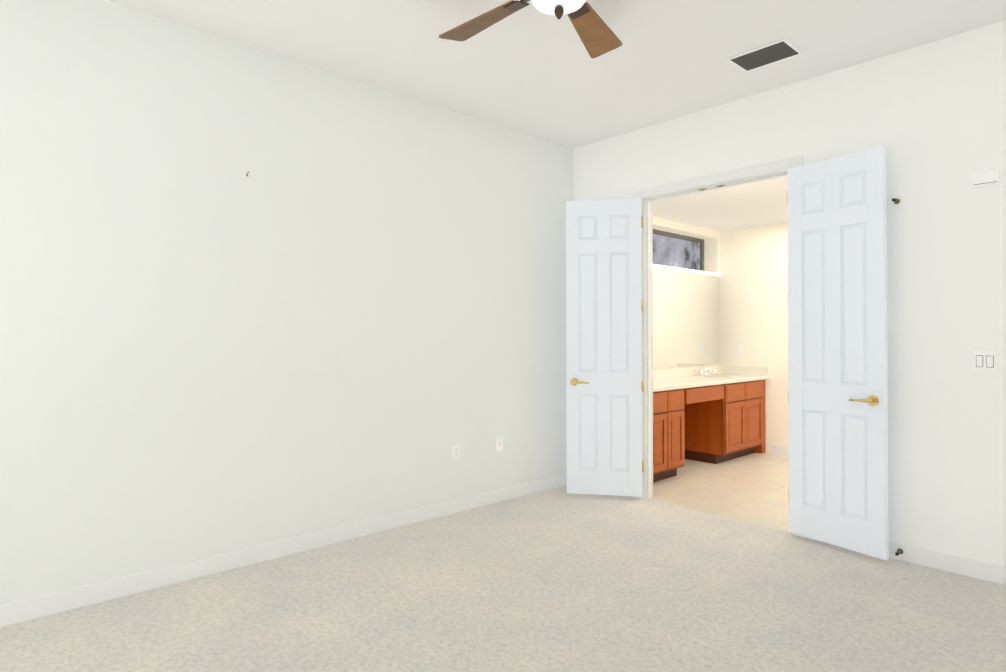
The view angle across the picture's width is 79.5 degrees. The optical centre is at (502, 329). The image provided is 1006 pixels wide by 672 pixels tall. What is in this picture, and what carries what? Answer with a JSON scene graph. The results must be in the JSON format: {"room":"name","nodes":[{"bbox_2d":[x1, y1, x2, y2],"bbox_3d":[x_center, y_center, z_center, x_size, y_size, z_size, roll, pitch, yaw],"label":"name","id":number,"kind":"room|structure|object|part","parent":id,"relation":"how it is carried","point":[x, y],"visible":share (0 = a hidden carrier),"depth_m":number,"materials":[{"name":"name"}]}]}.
{"room":"empty bedroom","nodes":[
{"label":"empty bedroom","id":0,"kind":"room"},
{"bbox_2d":[0,0,719,604],"bbox_3d":[-0.506,-0.136,4.619,8.540,3.050,0.230,0,-1,-43],"label":"wall","id":1,"kind":"structure","parent":0,"point":[342,302],"depth_m":3.53,"materials":[{"name":"white paint"}]},
{"bbox_2d":[0,473,566,627],"bbox_3d":[-1.414,1.329,3.606,5.610,0.100,0.017,0,-1,-43],"label":"baseboard","id":2,"kind":"structure","parent":1,"relation":"attached to","point":[12,613],"depth_m":3.49,"materials":[{"name":"white paint"}]},
{"bbox_2d":[453,444,459,459],"bbox_3d":[-0.352,0.928,4.589,0.072,0.115,0.009,0,-1,-43],"label":"electrical outlet","id":3,"kind":"object","parent":1,"relation":"attached to","point":[456,451],"visible":1,"depth_m":4.58,"materials":[{"name":"white plastic"}]},
{"bbox_2d":[496,437,502,451],"bbox_3d":[-0.026,0.931,4.885,0.072,0.115,0.012,0,-1,-43],"label":"electrical outlet","id":4,"kind":"object","parent":1,"relation":"attached to","point":[499,444],"visible":1,"depth_m":4.88,"materials":[{"name":"white plastic"}]},
{"bbox_2d":[653,229,703,270],"bbox_3d":[1.606,-0.898,6.673,2.340,0.430,0.030,0,-1,-43],"label":"window","id":5,"kind":"structure","parent":1,"relation":"in","point":[676,236],"depth_m":7.22,"materials":[{"name":"grey"}]},
{"bbox_2d":[653,264,720,275],"bbox_3d":[1.747,-0.666,6.517,2.400,0.034,0.034,0,-1,-43],"label":"sill","id":6,"kind":"structure","parent":1,"relation":"attached to","point":[684,270],"depth_m":6.77,"materials":[{"name":"white"}]},
{"bbox_2d":[653,365,720,376],"bbox_3d":[1.697,0.476,6.465,2.548,0.100,0.019,0,-1,-43],"label":"backsplash","id":7,"kind":"structure","parent":1,"relation":"attached to","point":[688,371],"depth_m":6.78,"materials":[{"name":"beige stone"}]},
{"bbox_2d":[0,485,1005,671],"bbox_3d":[0.203,1.393,1.775,5.760,0.060,5.140,0,-1,-43],"label":"floor","id":8,"kind":"structure","parent":0,"point":[559,579],"depth_m":2.97,"materials":[{"name":"beige carpet"}]},
{"bbox_2d":[105,0,1005,148],"bbox_3d":[0.236,-1.737,1.834,5.850,0.100,5.140,0,-1,-43],"label":"ceiling","id":9,"kind":"structure","parent":0,"point":[530,69],"depth_m":3.56,"materials":[{"name":"white paint"}]},
{"bbox_2d":[439,0,621,57],"bbox_3d":[0.208,-1.506,2.623,1.401,0.348,1.357,0,-1,-43],"label":"ceiling fan","id":10,"kind":"object","parent":9,"relation":"hanging from","point":[597,35],"visible":1,"depth_m":2.93,"materials":[{"name":"brown wood"}]},
{"bbox_2d":[725,38,803,72],"bbox_3d":[1.594,-1.665,3.690,0.270,0.008,0.365,0,-1,-43],"label":"ceiling vent","id":11,"kind":"object","parent":9,"relation":"in","point":[767,54],"visible":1,"depth_m":3.67,"materials":[{"name":"grey metal"}]},
{"bbox_2d":[647,453,788,531],"bbox_3d":[2.596,1.427,5.483,2.780,0.060,3.270,0,-1,-43],"label":"floor","id":12,"kind":"structure","parent":0,"point":[753,488],"depth_m":5.26,"materials":[{"name":"beige tile"}]},
{"bbox_2d":[653,377,767,481],"bbox_3d":[1.887,0.984,6.252,2.548,0.840,0.583,0,-1,-43],"label":"bathroom vanity","id":13,"kind":"object","parent":12,"relation":"on","point":[714,414],"depth_m":6.31,"materials":[{"name":"brown wood"}]},
{"bbox_3d":[1.387,0.659,5.415,0.286,0.182,0.024,0,-1,-43],"label":"drawer","id":14,"kind":"part","parent":13,"relation":"part of","materials":[{"name":"brown wood"}]},
{"bbox_3d":[1.385,1.016,5.414,0.286,0.509,0.020,0,-1,-43],"label":"door","id":15,"kind":"part","parent":13,"relation":"part of","materials":[{"name":"brown wood"}]},
{"bbox_3d":[1.603,0.661,5.614,0.286,0.182,0.024,0,-1,-43],"label":"drawer","id":16,"kind":"part","parent":13,"relation":"part of","materials":[{"name":"brown wood"}]},
{"bbox_3d":[1.602,1.018,5.612,0.286,0.509,0.020,0,-1,-43],"label":"door","id":17,"kind":"part","parent":13,"relation":"part of","materials":[{"name":"brown wood"}]},
{"bbox_3d":[1.814,0.983,6.184,0.750,0.840,0.583,0,-1,-43],"label":"knee panel","id":18,"kind":"part","parent":13,"relation":"part of","materials":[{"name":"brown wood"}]},
{"bbox_2d":[653,373,756,388],"bbox_3d":[1.890,0.544,6.253,2.548,0.040,0.590,0,-1,-43],"label":"countertop","id":19,"kind":"structure","parent":13,"relation":"on","point":[706,378],"depth_m":6.31,"materials":[{"name":"beige stone"}]},
{"bbox_2d":[653,269,719,368],"bbox_3d":[1.698,-0.112,6.480,2.525,1.055,0.006,0,-1,-43],"label":"bathroom mirror","id":20,"kind":"object","parent":19,"relation":"on","point":[686,319],"visible":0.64,"depth_m":6.80,"materials":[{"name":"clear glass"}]},
{"bbox_3d":[2.453,0.668,6.394,0.421,0.182,0.024,0,-1,-43],"label":"drawer","id":21,"kind":"part","parent":13,"relation":"part of","materials":[{"name":"brown wood"}]},
{"bbox_3d":[2.452,1.025,6.392,0.421,0.509,0.020,0,-1,-43],"label":"door","id":22,"kind":"part","parent":13,"relation":"part of","materials":[{"name":"brown wood"}]},
{"bbox_3d":[2.769,0.670,6.684,0.421,0.182,0.024,0,-1,-43],"label":"drawer","id":23,"kind":"part","parent":13,"relation":"part of","materials":[{"name":"brown wood"}]},
{"bbox_3d":[2.768,1.028,6.682,0.421,0.509,0.020,0,-1,-43],"label":"door","id":24,"kind":"part","parent":13,"relation":"part of","materials":[{"name":"brown wood"}]},
{"bbox_2d":[653,176,787,231],"bbox_3d":[2.629,-1.253,5.538,2.690,0.100,3.270,0,-1,-43],"label":"ceiling","id":25,"kind":"structure","parent":0,"point":[757,204],"depth_m":5.95,"materials":[{"name":"white paint"}]},
{"bbox_2d":[719,223,788,452],"bbox_3d":[3.576,0.105,6.394,0.120,2.600,3.270,0,-1,-43],"label":"wall","id":26,"kind":"structure","parent":0,"point":[753,266],"depth_m":6.97,"materials":[{"name":"white paint"}]},
{"bbox_2d":[737,345,741,354],"bbox_3d":[2.795,0.242,7.149,0.009,0.115,0.072,0,-1,-43],"label":"outlet","id":27,"kind":"object","parent":26,"relation":"attached to","point":[739,349],"visible":1,"depth_m":7.14,"materials":[{"name":"white plastic"}]},
{"bbox_2d":[721,365,767,376],"bbox_3d":[2.828,0.481,7.102,0.018,0.100,0.571,0,-1,-43],"label":"backsplash","id":28,"kind":"structure","parent":26,"relation":"attached to","point":[761,371],"depth_m":7.07,"materials":[{"name":"beige stone"}]},
{"bbox_2d":[771,445,788,455],"bbox_3d":[3.783,1.352,6.057,0.017,0.100,2.190,0,-1,-43],"label":"baseboard","id":29,"kind":"structure","parent":26,"relation":"attached to","point":[779,450],"depth_m":6.77,"materials":[{"name":"white paint"}]},
{"bbox_2d":[574,20,1005,565],"bbox_3d":[2.348,-0.144,3.756,0.120,3.050,4.900,0,-1,-43],"label":"wall","id":30,"kind":"structure","parent":0,"point":[931,116],"depth_m":3.53,"materials":[{"name":"white paint"}]},
{"bbox_2d":[566,198,642,496],"bbox_3d":[0.838,0.147,4.993,0.624,2.430,0.154,0,-1,10],"label":"door","id":31,"kind":"structure","parent":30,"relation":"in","point":[604,381],"depth_m":4.98,"materials":[{"name":"white paint"}]},
{"bbox_3d":[0.640,0.436,5.027,0.153,0.062,0.154,0,-1,10],"label":"handle","id":32,"kind":"part","parent":31,"relation":"part of","materials":[{"name":"gold metal"}]},
{"bbox_2d":[634,156,804,536],"bbox_3d":[1.599,0.116,4.571,0.152,2.545,1.344,0,-1,-43],"label":"door frame","id":33,"kind":"structure","parent":30,"relation":"attached to","point":[649,196],"depth_m":4.96,"materials":[{"name":"white paint"}]},
{"bbox_2d":[787,145,888,559],"bbox_3d":[2.083,0.136,3.811,0.154,2.430,0.624,0,-1,-32],"label":"door","id":34,"kind":"structure","parent":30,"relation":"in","point":[837,356],"depth_m":3.76,"materials":[{"name":"white paint"}]},
{"bbox_3d":[2.189,0.423,3.637,0.154,0.062,0.153,0,-1,-32],"label":"handle","id":35,"kind":"part","parent":34,"relation":"part of","materials":[{"name":"gold metal"}]},
{"bbox_2d":[892,198,899,203],"bbox_3d":[2.346,-0.770,3.619,0.074,0.032,0.032,0,-1,-43],"label":"doorstop","id":36,"kind":"object","parent":34,"relation":"attached to","point":[895,201],"visible":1,"depth_m":3.63,"materials":[{"name":"gold metal"}]},
{"bbox_2d":[805,536,1005,584],"bbox_3d":[2.367,1.330,3.622,0.014,0.100,1.066,0,-1,-43],"label":"baseboard","id":37,"kind":"structure","parent":30,"relation":"attached to","point":[978,569],"depth_m":3.43,"materials":[{"name":"white paint"}]},
{"bbox_2d":[895,549,902,555],"bbox_3d":[2.343,1.324,3.583,0.074,0.032,0.032,0,-1,-43],"label":"doorstop","id":38,"kind":"object","parent":37,"relation":"attached to","point":[898,552],"visible":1,"depth_m":3.60,"materials":[{"name":"gold metal"}]},
{"bbox_2d":[972,351,997,371],"bbox_3d":[2.651,0.177,3.326,0.010,0.115,0.115,0,-1,-43],"label":"switch plate","id":39,"kind":"object","parent":30,"relation":"attached to","point":[984,361],"visible":1,"depth_m":3.32,"materials":[{"name":"white plastic"}]},
{"bbox_2d":[971,171,1000,188],"bbox_3d":[2.651,-0.823,3.321,0.028,0.075,0.130,0,-1,-43],"label":"door chime","id":40,"kind":"object","parent":30,"relation":"attached to","point":[985,179],"visible":1,"depth_m":3.31,"materials":[{"name":"white plastic"}]},
{"label":"outside","id":41,"kind":"structure","parent":0,"visible":0},
{"bbox_2d":[653,234,699,269],"bbox_3d":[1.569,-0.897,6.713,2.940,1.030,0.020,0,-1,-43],"label":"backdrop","id":42,"kind":"structure","parent":41,"point":[673,252],"depth_m":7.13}
]}

